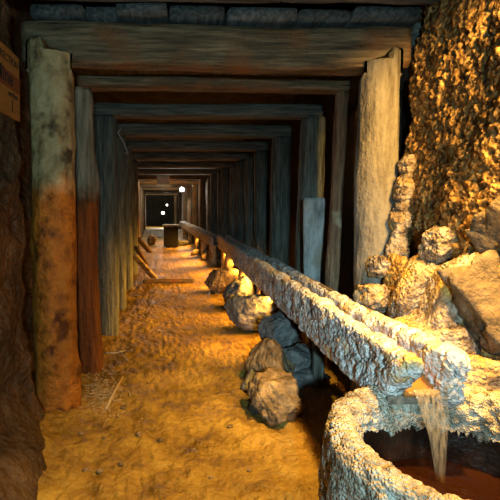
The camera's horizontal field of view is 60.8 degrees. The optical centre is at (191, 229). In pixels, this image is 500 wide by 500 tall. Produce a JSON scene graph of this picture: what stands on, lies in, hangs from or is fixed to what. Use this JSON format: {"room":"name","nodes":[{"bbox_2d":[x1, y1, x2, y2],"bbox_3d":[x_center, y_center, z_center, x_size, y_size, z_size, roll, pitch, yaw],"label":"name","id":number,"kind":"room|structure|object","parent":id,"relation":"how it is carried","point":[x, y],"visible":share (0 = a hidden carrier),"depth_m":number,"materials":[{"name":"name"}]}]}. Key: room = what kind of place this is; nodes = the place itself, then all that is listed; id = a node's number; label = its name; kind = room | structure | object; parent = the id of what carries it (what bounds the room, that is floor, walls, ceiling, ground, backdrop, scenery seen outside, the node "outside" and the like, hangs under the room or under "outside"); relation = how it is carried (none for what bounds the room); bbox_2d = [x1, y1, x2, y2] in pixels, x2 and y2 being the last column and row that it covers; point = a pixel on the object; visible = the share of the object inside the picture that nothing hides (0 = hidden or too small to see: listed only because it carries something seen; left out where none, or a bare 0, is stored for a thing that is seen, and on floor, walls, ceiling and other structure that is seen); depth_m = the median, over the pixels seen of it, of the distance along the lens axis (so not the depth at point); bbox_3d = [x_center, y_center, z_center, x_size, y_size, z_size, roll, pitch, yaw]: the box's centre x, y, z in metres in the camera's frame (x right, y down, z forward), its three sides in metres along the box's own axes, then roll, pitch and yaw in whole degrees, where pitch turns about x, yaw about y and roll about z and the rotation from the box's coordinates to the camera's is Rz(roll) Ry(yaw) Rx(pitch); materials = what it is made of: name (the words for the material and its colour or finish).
{"room":"underground passage","nodes":[
{"label":"underground passage","id":0,"kind":"room"},
{"bbox_2d":[0,0,95,499],"bbox_3d":[-2.293,-1.030,17.834,0.506,2.750,38.921,0,3,-5],"label":"wall","id":1,"kind":"structure","parent":0,"point":[22,442],"depth_m":2.00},
{"bbox_2d":[0,41,19,121],"bbox_3d":[-0.856,-0.686,1.840,0.019,0.314,0.520,0,3,-2],"label":"wooden sign","id":2,"kind":"object","parent":1,"relation":"attached to","point":[9,62],"visible":1,"depth_m":1.97,"materials":[{"name":"brown wood"}]},
{"bbox_2d":[49,0,280,2],"bbox_3d":[-0.270,-1.245,2.167,1.500,0.089,0.177,0,3,-2],"label":"board","id":3,"kind":"object","parent":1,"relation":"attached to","point":[190,1],"visible":1,"depth_m":2.23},
{"bbox_2d":[146,192,177,224],"bbox_3d":[-2.317,-1.687,29.896,6.250,3.000,0.165,0,3,-2],"label":"wall","id":4,"kind":"structure","parent":0,"point":[155,204],"depth_m":29.92,"materials":[{"name":"grey stone"}]},
{"bbox_2d":[31,224,349,499],"bbox_3d":[-1.199,0.081,19.130,3.767,0.250,41.447,0,3,-5],"label":"floor","id":5,"kind":"structure","parent":0,"point":[192,367],"depth_m":2.34,"materials":[{"name":"soil"}]},
{"bbox_2d":[25,35,81,411],"bbox_3d":[-0.784,0.027,2.408,0.267,2.156,0.259,2,4,33],"label":"timber post","id":6,"kind":"object","parent":5,"relation":"on","point":[53,241],"visible":0.98,"depth_m":2.31,"materials":[{"name":"wood"}]},
{"bbox_2d":[21,20,410,75],"bbox_3d":[0.155,-1.044,2.432,2.187,0.262,0.201,0,3,-2],"label":"beam","id":7,"kind":"structure","parent":6,"relation":"on","point":[336,51],"depth_m":2.36,"materials":[{"name":"brown wood"}]},
{"bbox_2d":[30,4,114,74],"bbox_3d":[-0.755,-1.245,2.917,0.308,0.068,1.200,0,3,-1],"label":"plank","id":8,"kind":"object","parent":7,"relation":"on","point":[38,12],"visible":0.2,"depth_m":2.32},
{"bbox_2d":[86,7,137,74],"bbox_3d":[-0.517,-1.248,2.937,0.182,0.070,1.175,0,3,-1],"label":"plank","id":9,"kind":"object","parent":7,"relation":"on","point":[96,14],"visible":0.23,"depth_m":2.35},
{"bbox_2d":[116,2,171,74],"bbox_3d":[-0.281,-1.242,2.908,0.291,0.066,1.248,0,3,-1],"label":"plank","id":10,"kind":"object","parent":7,"relation":"on","point":[127,12],"visible":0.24,"depth_m":2.30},
{"bbox_2d":[168,5,224,74],"bbox_3d":[0.007,-1.249,2.941,0.324,0.071,1.198,0,3,-3],"label":"plank","id":11,"kind":"object","parent":7,"relation":"on","point":[178,14],"visible":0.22,"depth_m":2.35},
{"bbox_2d":[211,7,296,75],"bbox_3d":[0.379,-1.244,2.946,0.411,0.061,1.212,0,3,-2],"label":"plank","id":12,"kind":"object","parent":7,"relation":"on","point":[254,17],"visible":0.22,"depth_m":2.35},
{"bbox_2d":[261,9,350,76],"bbox_3d":[0.727,-1.244,2.961,0.310,0.057,1.204,0,3,-2],"label":"plank","id":13,"kind":"object","parent":7,"relation":"on","point":[306,18],"visible":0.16,"depth_m":2.37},
{"bbox_2d":[297,6,420,77],"bbox_3d":[1.090,-1.248,2.961,0.397,0.071,1.228,0,3,-1],"label":"plank","id":14,"kind":"object","parent":7,"relation":"on","point":[361,16],"visible":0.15,"depth_m":2.35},
{"bbox_2d":[74,86,102,373],"bbox_3d":[-0.742,0.051,2.962,0.225,2.051,0.190,-1,3,-16],"label":"timber post","id":15,"kind":"object","parent":5,"relation":"on","point":[87,182],"visible":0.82,"depth_m":2.90,"materials":[{"name":"brown wood"}]},
{"bbox_2d":[94,115,118,335],"bbox_3d":[-0.773,0.005,3.844,0.225,2.051,0.230,0,3,-6],"label":"timber post","id":16,"kind":"object","parent":5,"relation":"on","point":[105,126],"visible":0.78,"depth_m":3.75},
{"bbox_2d":[77,368,142,420],"bbox_3d":[-0.564,1.021,2.680,0.372,0.058,0.843,-1,3,-18],"label":"litter","id":17,"kind":"object","parent":5,"relation":"on","point":[102,385],"visible":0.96,"depth_m":2.63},
{"bbox_2d":[104,376,123,409],"bbox_3d":[-0.486,1.025,2.681,0.019,0.025,0.476,0,3,2],"label":"stick","id":18,"kind":"object","parent":5,"relation":"on","point":[117,385],"visible":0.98,"depth_m":2.60,"materials":[{"name":"wood"}]},
{"bbox_2d":[117,136,126,309],"bbox_3d":[-0.832,-0.050,4.886,0.166,2.048,0.167,0,3,-8],"label":"timber post","id":19,"kind":"object","parent":5,"relation":"on","point":[122,200],"visible":0.55,"depth_m":4.83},
{"bbox_2d":[126,150,132,289],"bbox_3d":[-0.935,-0.112,6.074,0.195,2.048,0.195,0,3,-2],"label":"timber post","id":20,"kind":"object","parent":5,"relation":"on","point":[129,158],"visible":0.52,"depth_m":6.01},
{"bbox_2d":[132,160,137,274],"bbox_3d":[-1.040,-0.180,7.373,0.216,2.048,0.209,0,3,-2],"label":"timber post","id":21,"kind":"object","parent":5,"relation":"on","point":[135,166],"visible":0.4,"depth_m":7.30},
{"bbox_2d":[132,152,248,160],"bbox_3d":[-0.013,-1.278,7.349,2.040,0.155,0.177,0,3,-2],"label":"beam","id":22,"kind":"structure","parent":21,"relation":"on","point":[137,156],"depth_m":7.27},
{"bbox_2d":[137,180,139,246],"bbox_3d":[-1.618,-0.436,12.256,0.227,2.048,0.226,0,3,-2],"label":"timber post","id":23,"kind":"object","parent":5,"relation":"on","point":[138,224],"visible":0.2,"depth_m":12.18,"materials":[{"name":"brown wood"}]},
{"bbox_2d":[139,184,140,236],"bbox_3d":[-1.835,-0.546,14.353,0.203,2.048,0.207,1,3,11],"label":"timber post","id":24,"kind":"object","parent":5,"relation":"on","point":[139,184],"visible":0.17,"depth_m":14.29,"materials":[{"name":"brown wood"}]},
{"bbox_2d":[133,246,148,264],"bbox_3d":[-0.844,0.432,7.084,0.102,0.343,0.318,2,3,28],"label":"plank","id":25,"kind":"object","parent":5,"relation":"on","point":[137,249],"visible":0.7,"depth_m":7.03,"materials":[{"name":"brown wood"}]},
{"bbox_2d":[140,187,141,237],"bbox_3d":[-2.040,-0.660,16.534,0.225,2.048,0.224,0,3,-2],"label":"timber post","id":26,"kind":"object","parent":5,"relation":"on","point":[140,187],"visible":0.31,"depth_m":16.46,"materials":[{"name":"brown wood"}]},
{"bbox_2d":[142,190,143,233],"bbox_3d":[-2.265,-0.795,19.115,0.213,2.048,0.217,0,3,-2],"label":"timber post","id":27,"kind":"object","parent":5,"relation":"on","point":[142,190],"visible":0.4,"depth_m":19.06,"materials":[{"name":"brown wood"}]},
{"bbox_2d":[142,187,186,189],"bbox_3d":[-1.200,-1.881,19.095,2.240,0.145,0.178,0,3,-2],"label":"beam","id":28,"kind":"structure","parent":27,"relation":"on","point":[143,188],"depth_m":19.02,"materials":[{"name":"brown wood"}]},
{"bbox_2d":[144,193,145,229],"bbox_3d":[-2.539,-0.968,22.406,0.216,2.048,0.217,0,3,-2],"label":"timber post","id":29,"kind":"object","parent":5,"relation":"on","point":[144,193],"visible":0.37,"depth_m":22.34,"materials":[{"name":"brown wood"}]},
{"bbox_2d":[144,190,180,192],"bbox_3d":[-1.495,-2.066,22.381,2.240,0.141,0.184,0,3,-2],"label":"beam","id":30,"kind":"structure","parent":29,"relation":"on","point":[145,191],"depth_m":22.31,"materials":[{"name":"brown wood"}]},
{"bbox_2d":[133,254,156,278],"bbox_3d":[-0.728,0.573,6.544,0.122,0.462,0.633,1,3,24],"label":"plank","id":31,"kind":"object","parent":5,"relation":"on","point":[136,257],"visible":0.94,"depth_m":6.50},
{"bbox_2d":[138,237,151,252],"bbox_3d":[-0.934,0.301,8.303,0.123,0.344,0.471,1,3,25],"label":"plank","id":32,"kind":"object","parent":5,"relation":"on","point":[141,242],"visible":0.88,"depth_m":8.27,"materials":[{"name":"brown wood"}]},
{"bbox_2d":[147,235,156,244],"bbox_3d":[-1.234,0.339,13.297,0.330,0.387,0.290,0,3,-2],"label":"rock","id":33,"kind":"object","parent":5,"relation":"on","point":[151,240],"visible":0.9,"depth_m":13.18,"materials":[{"name":"beige stone"}]},
{"bbox_2d":[150,228,163,237],"bbox_3d":[-1.384,0.116,16.994,0.560,0.350,0.550,0,3,-2],"label":"crate","id":34,"kind":"object","parent":5,"relation":"on","point":[158,232],"visible":0.89,"depth_m":16.75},
{"bbox_2d":[143,279,193,283],"bbox_3d":[-0.356,0.804,6.619,0.802,0.065,0.057,0,3,-5],"label":"board","id":35,"kind":"object","parent":5,"relation":"on","point":[145,281],"visible":0.97,"depth_m":6.59,"materials":[{"name":"brown wood"}]},
{"bbox_2d":[162,224,178,246],"bbox_3d":[-0.613,0.167,12.763,0.500,0.670,0.470,0,3,-2],"label":"crate","id":36,"kind":"object","parent":5,"relation":"on","point":[170,230],"visible":1,"depth_m":12.56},
{"bbox_2d":[174,195,176,223],"bbox_3d":[-1.002,-1.216,26.953,0.221,2.028,0.200,0,3,-2],"label":"timber post","id":37,"kind":"object","parent":5,"relation":"on","point":[175,196],"visible":0.84,"depth_m":26.87,"materials":[{"name":"brown wood"}]},
{"bbox_2d":[178,193,181,228],"bbox_3d":[-0.606,-0.981,22.468,0.198,2.028,0.180,0,3,-2],"label":"timber post","id":38,"kind":"object","parent":5,"relation":"on","point":[179,194],"visible":0.88,"depth_m":22.40,"materials":[{"name":"brown wood"}]},
{"bbox_2d":[178,240,188,245],"bbox_3d":[-0.324,0.415,13.184,0.505,0.202,0.418,0,3,-2],"label":"rock","id":39,"kind":"object","parent":5,"relation":"on","point":[180,242],"visible":0.65,"depth_m":13.01,"materials":[{"name":"grey stone"}]},
{"bbox_2d":[183,190,186,221],"bbox_3d":[-0.273,-0.809,19.183,0.207,2.028,0.184,0,3,-2],"label":"timber post","id":40,"kind":"object","parent":5,"relation":"on","point":[185,192],"visible":0.52,"depth_m":19.10,"materials":[{"name":"brown wood"}]},
{"bbox_2d":[187,187,191,235],"bbox_3d":[-0.075,-0.673,16.590,0.211,2.028,0.202,0,3,-2],"label":"timber post","id":41,"kind":"object","parent":5,"relation":"on","point":[189,189],"visible":0.7,"depth_m":16.50,"materials":[{"name":"brown wood"}]},
{"bbox_2d":[140,184,191,186],"bbox_3d":[-0.968,-1.760,16.509,2.240,0.144,0.171,0,3,-2],"label":"beam","id":42,"kind":"structure","parent":41,"relation":"on","point":[141,185],"depth_m":16.44,"materials":[{"name":"brown wood"}]},
{"bbox_2d":[188,232,192,243],"bbox_3d":[-0.019,0.262,13.232,0.157,0.452,0.145,0,3,-2],"label":"stump","id":43,"kind":"object","parent":5,"relation":"on","point":[190,236],"visible":0.62,"depth_m":13.17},
{"bbox_2d":[192,184,197,240],"bbox_3d":[0.135,-0.558,14.401,0.232,2.028,0.204,0,3,-2],"label":"timber post","id":44,"kind":"object","parent":5,"relation":"on","point":[194,186],"visible":0.7,"depth_m":14.30,"materials":[{"name":"brown wood"}]},
{"bbox_2d":[139,180,198,183],"bbox_3d":[-0.771,-1.634,14.319,2.240,0.148,0.176,0,3,-2],"label":"beam","id":45,"kind":"structure","parent":44,"relation":"on","point":[140,181],"depth_m":14.25,"materials":[{"name":"brown wood"}]},
{"bbox_2d":[191,249,200,255],"bbox_3d":[0.136,0.572,10.431,0.307,0.186,0.272,0,3,-2],"label":"rock","id":46,"kind":"object","parent":5,"relation":"on","point":[195,251],"visible":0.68,"depth_m":10.34,"materials":[{"name":"beige stone"}]},
{"bbox_2d":[194,236,199,248],"bbox_3d":[0.158,0.366,11.241,0.158,0.452,0.142,0,3,-2],"label":"stump","id":47,"kind":"object","parent":5,"relation":"on","point":[196,241],"visible":0.59,"depth_m":11.18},
{"bbox_2d":[199,180,205,245],"bbox_3d":[0.334,-0.449,12.313,0.222,2.028,0.188,0,3,-2],"label":"timber post","id":48,"kind":"object","parent":5,"relation":"on","point":[202,183],"visible":0.62,"depth_m":12.23,"materials":[{"name":"brown wood"}]},
{"bbox_2d":[138,175,209,179],"bbox_3d":[-0.583,-1.530,12.219,2.240,0.142,0.180,0,3,-2],"label":"beam","id":49,"kind":"structure","parent":48,"relation":"on","point":[140,177],"depth_m":12.16,"materials":[{"name":"brown wood"}]},
{"bbox_2d":[157,176,168,184],"bbox_3d":[-0.809,-1.435,12.092,0.357,0.254,0.020,0,3,-2],"label":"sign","id":50,"kind":"object","parent":49,"relation":"attached to","point":[161,180],"visible":1,"depth_m":12.08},
{"bbox_2d":[200,241,206,257],"bbox_3d":[0.292,0.450,9.652,0.161,0.452,0.144,0,3,-2],"label":"stump","id":51,"kind":"object","parent":5,"relation":"on","point":[203,245],"visible":0.56,"depth_m":9.59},
{"bbox_2d":[179,221,217,245],"bbox_3d":[0.042,-0.028,12.480,0.269,0.248,9.117,0,3,-5],"label":"trough","id":52,"kind":"object","parent":51,"relation":"on","point":[209,238],"visible":0.95,"depth_m":9.58,"materials":[{"name":"brown wood"}]},
{"bbox_2d":[201,253,208,260],"bbox_3d":[0.377,0.613,9.306,0.320,0.207,0.329,0,3,-2],"label":"rock","id":53,"kind":"object","parent":5,"relation":"on","point":[205,257],"visible":0.43,"depth_m":9.21,"materials":[{"name":"beige stone"}]},
{"bbox_2d":[207,177,209,250],"bbox_3d":[0.535,-0.403,11.218,0.214,1.990,0.216,0,3,-2],"label":"post","id":54,"kind":"object","parent":5,"relation":"on","point":[208,179],"visible":0.25,"depth_m":11.13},
{"bbox_2d":[209,246,216,265],"bbox_3d":[0.431,0.518,8.347,0.160,0.452,0.143,0,3,-2],"label":"stump","id":55,"kind":"object","parent":5,"relation":"on","point":[212,249],"visible":0.78,"depth_m":8.29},
{"bbox_2d":[210,174,217,253],"bbox_3d":[0.560,-0.344,10.314,0.193,2.028,0.181,0,3,-2],"label":"timber post","id":56,"kind":"object","parent":5,"relation":"on","point":[213,178],"visible":0.61,"depth_m":10.23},
{"bbox_2d":[217,171,221,257],"bbox_3d":[0.700,-0.308,9.418,0.237,1.990,0.215,0,3,-2],"label":"post","id":57,"kind":"object","parent":5,"relation":"on","point":[219,174],"visible":0.38,"depth_m":9.33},
{"bbox_2d":[204,268,237,293],"bbox_3d":[0.453,0.733,5.863,0.515,0.462,0.460,-1,3,-12],"label":"rock","id":58,"kind":"object","parent":5,"relation":"on","point":[217,280],"visible":0.73,"depth_m":5.68,"materials":[{"name":"beige stone"}]},
{"bbox_2d":[221,250,225,268],"bbox_3d":[0.603,0.557,7.609,0.121,0.450,0.114,0,3,-2],"label":"stump","id":59,"kind":"object","parent":5,"relation":"on","point":[222,253],"visible":0.31,"depth_m":7.56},
{"bbox_2d":[220,168,229,236],"bbox_3d":[0.713,-0.262,8.735,0.207,2.028,0.183,0,3,-2],"label":"timber post","id":60,"kind":"object","parent":5,"relation":"on","point":[225,177],"visible":0.52,"depth_m":8.64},
{"bbox_2d":[225,255,233,267],"bbox_3d":[0.595,0.612,6.567,0.137,0.450,0.120,0,3,-2],"label":"stump","id":61,"kind":"object","parent":5,"relation":"on","point":[228,262],"visible":0.33,"depth_m":6.51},
{"bbox_2d":[229,165,235,266],"bbox_3d":[0.845,-0.239,8.088,0.239,1.990,0.217,0,3,-2],"label":"post","id":62,"kind":"object","parent":5,"relation":"on","point":[232,181],"visible":0.35,"depth_m":7.99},
{"bbox_2d":[235,161,244,269],"bbox_3d":[0.891,-0.193,7.433,0.230,2.028,0.205,0,3,-2],"label":"timber post","id":63,"kind":"object","parent":5,"relation":"on","point":[240,199],"visible":0.44,"depth_m":7.34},
{"bbox_2d":[238,268,244,277],"bbox_3d":[0.670,0.675,5.361,0.141,0.450,0.121,0,3,-2],"label":"stump","id":64,"kind":"object","parent":5,"relation":"on","point":[240,273],"visible":0.12,"depth_m":5.30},
{"bbox_2d":[217,235,470,408],"bbox_3d":[0.708,0.375,4.661,0.307,0.289,6.580,0,3,-2],"label":"trough","id":65,"kind":"object","parent":64,"relation":"on","point":[370,347],"visible":0.97,"depth_m":1.81,"materials":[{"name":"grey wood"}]},
{"bbox_2d":[357,283,390,313],"bbox_3d":[0.963,0.354,2.199,0.161,0.153,0.192,0,3,-2],"label":"boulder","id":66,"kind":"object","parent":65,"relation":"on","point":[375,297],"visible":0.94,"depth_m":2.14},
{"bbox_2d":[352,289,363,305],"bbox_3d":[0.930,0.373,2.255,0.114,0.108,0.116,1,3,12],"label":"boulder","id":67,"kind":"object","parent":66,"relation":"on","point":[356,294],"visible":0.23,"depth_m":2.23,"materials":[{"name":"grey stone"}]},
{"bbox_2d":[402,373,439,397],"bbox_3d":[0.729,0.402,4.695,0.135,0.051,6.415,0,3,-2],"label":"water","id":68,"kind":"object","parent":65,"relation":"on","point":[421,387],"visible":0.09,"depth_m":1.51,"materials":[{"name":"brown liquid"}]},
{"bbox_2d":[223,275,262,302],"bbox_3d":[0.601,0.768,4.908,0.464,0.414,0.573,2,3,28],"label":"rock","id":69,"kind":"object","parent":5,"relation":"on","point":[242,286],"visible":0.45,"depth_m":4.78,"materials":[{"name":"grey stone"}]},
{"bbox_2d":[241,369,255,390],"bbox_3d":[0.394,0.989,2.726,0.142,0.152,0.126,0,3,3],"label":"rock","id":70,"kind":"object","parent":5,"relation":"on","point":[244,386],"visible":0.41,"depth_m":2.70,"materials":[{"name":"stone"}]},
{"bbox_2d":[244,157,253,247],"bbox_3d":[0.961,-0.170,6.782,0.213,1.990,0.218,0,3,-2],"label":"post","id":71,"kind":"object","parent":5,"relation":"on","point":[249,161],"visible":0.41,"depth_m":6.68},
{"bbox_2d":[224,295,280,331],"bbox_3d":[0.622,0.807,4.050,0.568,0.420,0.491,-2,3,-27],"label":"rock","id":72,"kind":"object","parent":5,"relation":"on","point":[246,312],"visible":0.66,"depth_m":3.85,"materials":[{"name":"grey stone"}]},
{"bbox_2d":[248,404,259,414],"bbox_3d":[0.377,1.016,2.408,0.093,0.109,0.071,3,4,41],"label":"rock","id":73,"kind":"object","parent":5,"relation":"on","point":[251,408],"visible":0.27,"depth_m":2.39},
{"bbox_2d":[254,151,268,254],"bbox_3d":[1.020,-0.125,6.130,0.226,2.028,0.207,-1,3,-2],"label":"timber post","id":74,"kind":"object","parent":5,"relation":"on","point":[261,230],"visible":0.7,"depth_m":6.04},
{"bbox_2d":[126,141,268,151],"bbox_3d":[0.085,-1.209,6.054,2.040,0.149,0.180,0,3,-2],"label":"beam","id":75,"kind":"structure","parent":74,"relation":"on","point":[241,146],"depth_m":5.99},
{"bbox_2d":[244,338,294,373],"bbox_3d":[0.522,0.910,2.811,0.279,0.396,0.381,-2,4,-32],"label":"rock","id":76,"kind":"object","parent":5,"relation":"on","point":[267,353],"visible":0.59,"depth_m":2.73,"materials":[{"name":"beige stone"}]},
{"bbox_2d":[247,367,303,427],"bbox_3d":[0.492,0.961,2.377,0.339,0.285,0.319,-1,3,-22],"label":"rock","id":77,"kind":"object","parent":5,"relation":"on","point":[273,391],"visible":0.97,"depth_m":2.28,"materials":[{"name":"beige stone"}]},
{"bbox_2d":[258,310,300,348],"bbox_3d":[0.648,0.752,3.203,0.308,0.295,0.313,-1,3,-17],"label":"rock","id":78,"kind":"object","parent":5,"relation":"on","point":[278,327],"visible":0.8,"depth_m":3.08,"materials":[{"name":"grey stone"}]},
{"bbox_2d":[269,136,290,265],"bbox_3d":[1.042,-0.062,4.933,0.235,2.028,0.215,0,3,-2],"label":"timber post","id":79,"kind":"object","parent":5,"relation":"on","point":[281,145],"visible":0.66,"depth_m":4.83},
{"bbox_2d":[117,123,290,138],"bbox_3d":[0.126,-1.142,4.850,2.042,0.174,0.184,0,3,-2],"label":"beam","id":80,"kind":"structure","parent":79,"relation":"on","point":[188,130],"depth_m":4.78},
{"bbox_2d":[284,343,311,370],"bbox_3d":[0.719,0.916,2.865,0.247,0.270,0.262,1,3,16],"label":"rock","id":81,"kind":"object","parent":5,"relation":"on","point":[300,355],"visible":0.48,"depth_m":2.78,"materials":[{"name":"grey stone"}]},
{"bbox_2d":[297,331,305,343],"bbox_3d":[0.800,0.853,3.537,0.313,0.208,0.305,0,3,-2],"label":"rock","id":82,"kind":"object","parent":5,"relation":"on","point":[302,339],"visible":0.12,"depth_m":3.44,"materials":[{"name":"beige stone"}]},
{"bbox_2d":[295,116,325,273],"bbox_3d":[1.096,-0.007,3.889,0.257,2.031,0.215,0,3,-3],"label":"timber post","id":83,"kind":"object","parent":5,"relation":"on","point":[311,170],"visible":0.5,"depth_m":3.78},
{"bbox_2d":[94,102,322,119],"bbox_3d":[0.159,-1.075,3.816,2.041,0.139,0.186,0,3,-2],"label":"beam","id":84,"kind":"structure","parent":83,"relation":"on","point":[241,111],"depth_m":3.75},
{"bbox_2d":[292,368,330,388],"bbox_3d":[0.753,0.985,2.777,0.310,0.124,0.267,0,3,-2],"label":"rock","id":85,"kind":"object","parent":5,"relation":"on","point":[304,378],"visible":0.56,"depth_m":2.69,"materials":[{"name":"grey stone"}]},
{"bbox_2d":[303,198,324,342],"bbox_3d":[1.011,0.343,3.473,0.184,1.212,0.055,0,3,-2],"label":"plank","id":86,"kind":"object","parent":5,"relation":"on","point":[313,208],"visible":0.56,"depth_m":3.44,"materials":[{"name":"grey wood"}]},
{"bbox_2d":[311,341,324,386],"bbox_3d":[0.817,0.783,2.697,0.076,0.434,0.075,0,3,-2],"label":"post","id":87,"kind":"object","parent":5,"relation":"on","point":[318,358],"visible":0.53,"depth_m":2.67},
{"bbox_2d":[329,125,333,209],"bbox_3d":[1.267,0.039,3.652,0.054,1.900,0.309,0,3,-2],"label":"board","id":88,"kind":"object","parent":5,"relation":"on","point":[333,125],"visible":0.08,"depth_m":3.73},
{"bbox_2d":[325,91,348,366],"bbox_3d":[1.025,0.038,3.022,0.171,2.032,0.120,-1,3,-14],"label":"timber post","id":89,"kind":"object","parent":5,"relation":"on","point":[332,264],"visible":0.67,"depth_m":2.97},
{"bbox_2d":[77,74,349,94],"bbox_3d":[0.162,-1.018,2.934,1.865,0.106,0.176,0,3,-2],"label":"beam","id":90,"kind":"structure","parent":89,"relation":"on","point":[142,82],"depth_m":2.87,"materials":[{"name":"brown wood"}]},
{"bbox_2d":[338,105,357,299],"bbox_3d":[1.254,0.030,3.349,0.053,1.950,0.311,0,3,-2],"label":"board","id":91,"kind":"object","parent":5,"relation":"on","point":[346,278],"visible":0.35,"depth_m":3.29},
{"bbox_2d":[349,46,403,391],"bbox_3d":[1.084,0.035,2.466,0.263,2.134,0.249,0,3,3],"label":"timber post","id":92,"kind":"object","parent":5,"relation":"on","point":[377,140],"visible":0.52,"depth_m":2.37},
{"bbox_2d":[398,90,401,176],"bbox_3d":[1.271,0.085,2.765,0.054,1.900,0.316,0,3,-2],"label":"board","id":93,"kind":"object","parent":5,"relation":"on","point":[400,91],"visible":0.03,"depth_m":2.58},
{"bbox_2d":[318,384,499,499],"bbox_3d":[0.835,0.857,1.268,0.892,0.536,0.877,0,3,-2],"label":"stone basin","id":94,"kind":"object","parent":5,"relation":"on","point":[363,435],"visible":0.9,"depth_m":1.48,"materials":[{"name":"stone"}]},
{"bbox_2d":[392,458,499,499],"bbox_3d":[0.832,0.870,1.264,0.612,0.004,0.612,0,3,-2],"label":"water","id":95,"kind":"object","parent":94,"relation":"in","point":[466,482],"visible":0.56,"depth_m":1.46,"materials":[{"name":"brown liquid"}]},
{"bbox_3d":[-2.968,-1.203,26.889,0.189,2.048,0.194,0,3,-2],"label":"timber post","id":96,"kind":"object","parent":5,"relation":"on","visible":0},
{"bbox_2d":[145,193,177,194],"bbox_3d":[-1.897,-2.298,26.871,2.240,0.148,0.174,0,3,-2],"label":"beam","id":97,"kind":"structure","parent":96,"relation":"on","point":[145,193],"depth_m":26.79,"materials":[{"name":"brown wood"}]},
{"bbox_3d":[-1.249,-0.248,8.663,0.215,2.048,0.207,0,3,-2],"label":"timber post","id":98,"kind":"object","parent":5,"relation":"on","visible":0},
{"bbox_2d":[137,161,232,167],"bbox_3d":[-0.259,-1.348,8.635,2.240,0.147,0.179,0,3,-2],"label":"beam","id":99,"kind":"structure","parent":98,"relation":"on","point":[141,164],"depth_m":8.56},
{"bbox_3d":[-1.404,-0.331,10.259,0.185,2.048,0.191,0,3,-2],"label":"timber post","id":100,"kind":"object","parent":5,"relation":"on","visible":0},
{"bbox_2d":[138,169,220,174],"bbox_3d":[-0.404,-1.420,10.230,2.240,0.142,0.176,0,3,-2],"label":"beam","id":101,"kind":"structure","parent":100,"relation":"on","point":[140,171],"depth_m":10.15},
{"bbox_2d":[31,0,389,179],"bbox_3d":[-1.047,-2.244,17.262,3.959,0.166,37.952,0,3,-4],"label":"ceiling","id":102,"kind":"structure","parent":0,"point":[149,97],"depth_m":5.10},
{"bbox_2d":[181,5,419,268],"bbox_3d":[-0.014,-1.136,19.854,0.272,2.750,34.798,0,3,-5],"label":"wall","id":103,"kind":"structure","parent":0,"point":[327,100],"depth_m":4.43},
{"bbox_2d":[399,0,499,359],"bbox_3d":[1.569,-0.125,0.564,0.642,2.750,4.074,0,3,-9],"label":"wall","id":104,"kind":"structure","parent":0,"point":[453,138],"depth_m":2.01,"materials":[{"name":"stone"}]},
{"bbox_2d":[281,0,439,4],"bbox_3d":[0.934,-1.254,2.201,0.890,0.084,0.173,0,3,-1],"label":"board","id":105,"kind":"object","parent":104,"relation":"attached to","point":[389,2],"visible":0.91,"depth_m":2.25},
{"bbox_2d":[383,253,407,293],"bbox_3d":[1.091,0.271,2.232,0.111,0.302,0.231,0,3,-2],"label":"boulder","id":106,"kind":"object","parent":104,"relation":"attached to","point":[397,262],"visible":0.37,"depth_m":2.19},
{"bbox_2d":[367,255,390,278],"bbox_3d":[1.033,0.202,2.282,0.118,0.138,0.132,0,3,-2],"label":"boulder","id":107,"kind":"object","parent":106,"relation":"on","point":[377,266],"visible":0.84,"depth_m":2.25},
{"bbox_2d":[384,154,416,258],"bbox_3d":[1.153,-0.086,2.315,0.217,0.659,0.126,-3,4,-42],"label":"column","id":108,"kind":"structure","parent":104,"relation":"attached to","point":[400,221],"depth_m":2.28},
{"bbox_2d":[408,22,423,66],"bbox_3d":[1.454,-1.106,2.551,0.304,0.263,0.180,0,3,-1],"label":"beam","id":109,"kind":"structure","parent":104,"relation":"attached to","point":[416,28],"depth_m":2.47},
{"bbox_2d":[394,309,479,354],"bbox_3d":[1.091,0.556,1.860,0.419,0.382,0.354,0,3,9],"label":"boulder","id":110,"kind":"object","parent":104,"relation":"on","point":[458,335],"visible":0.27,"depth_m":1.70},
{"bbox_2d":[416,251,478,330],"bbox_3d":[1.111,0.336,1.867,0.280,0.503,0.276,-1,3,-13],"label":"boulder","id":111,"kind":"object","parent":110,"relation":"on","point":[436,303],"visible":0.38,"depth_m":1.77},
{"bbox_2d":[450,241,460,253],"bbox_3d":[1.221,0.077,1.946,0.075,0.067,0.082,0,3,-2],"label":"boulder","id":112,"kind":"object","parent":104,"relation":"attached to","point":[456,245],"visible":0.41,"depth_m":1.92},
{"bbox_2d":[463,354,499,391],"bbox_3d":[1.186,0.623,1.682,0.432,0.280,0.240,-1,3,-11],"label":"boulder","id":113,"kind":"object","parent":104,"relation":"on","point":[484,372],"visible":0.3,"depth_m":1.58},
{"bbox_2d":[436,250,499,356],"bbox_3d":[1.353,0.391,1.726,0.640,0.630,0.319,-1,3,-13],"label":"boulder","id":114,"kind":"object","parent":113,"relation":"on","point":[475,288],"visible":0.92,"depth_m":1.67,"materials":[{"name":"stone"}]},
{"bbox_2d":[465,197,499,252],"bbox_3d":[1.348,0.061,1.744,0.393,0.557,0.236,-1,3,-20],"label":"boulder","id":115,"kind":"object","parent":114,"relation":"on","point":[484,231],"visible":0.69,"depth_m":1.71,"materials":[{"name":"stone"}]},
{"bbox_3d":[1.082,0.467,2.116,0.152,0.109,0.130,0,3,-2],"label":"boulder","id":116,"kind":"object","parent":104,"relation":"attached to","visible":0},
{"bbox_2d":[386,255,447,318],"bbox_3d":[1.103,0.293,2.052,0.253,0.404,0.271,1,3,12],"label":"boulder","id":117,"kind":"object","parent":116,"relation":"on","point":[408,290],"visible":0.59,"depth_m":1.98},
{"bbox_2d":[418,225,457,262],"bbox_3d":[1.197,0.066,2.006,0.189,0.178,0.188,0,3,-2],"label":"boulder","id":118,"kind":"object","parent":117,"relation":"on","point":[435,246],"visible":0.78,"depth_m":1.95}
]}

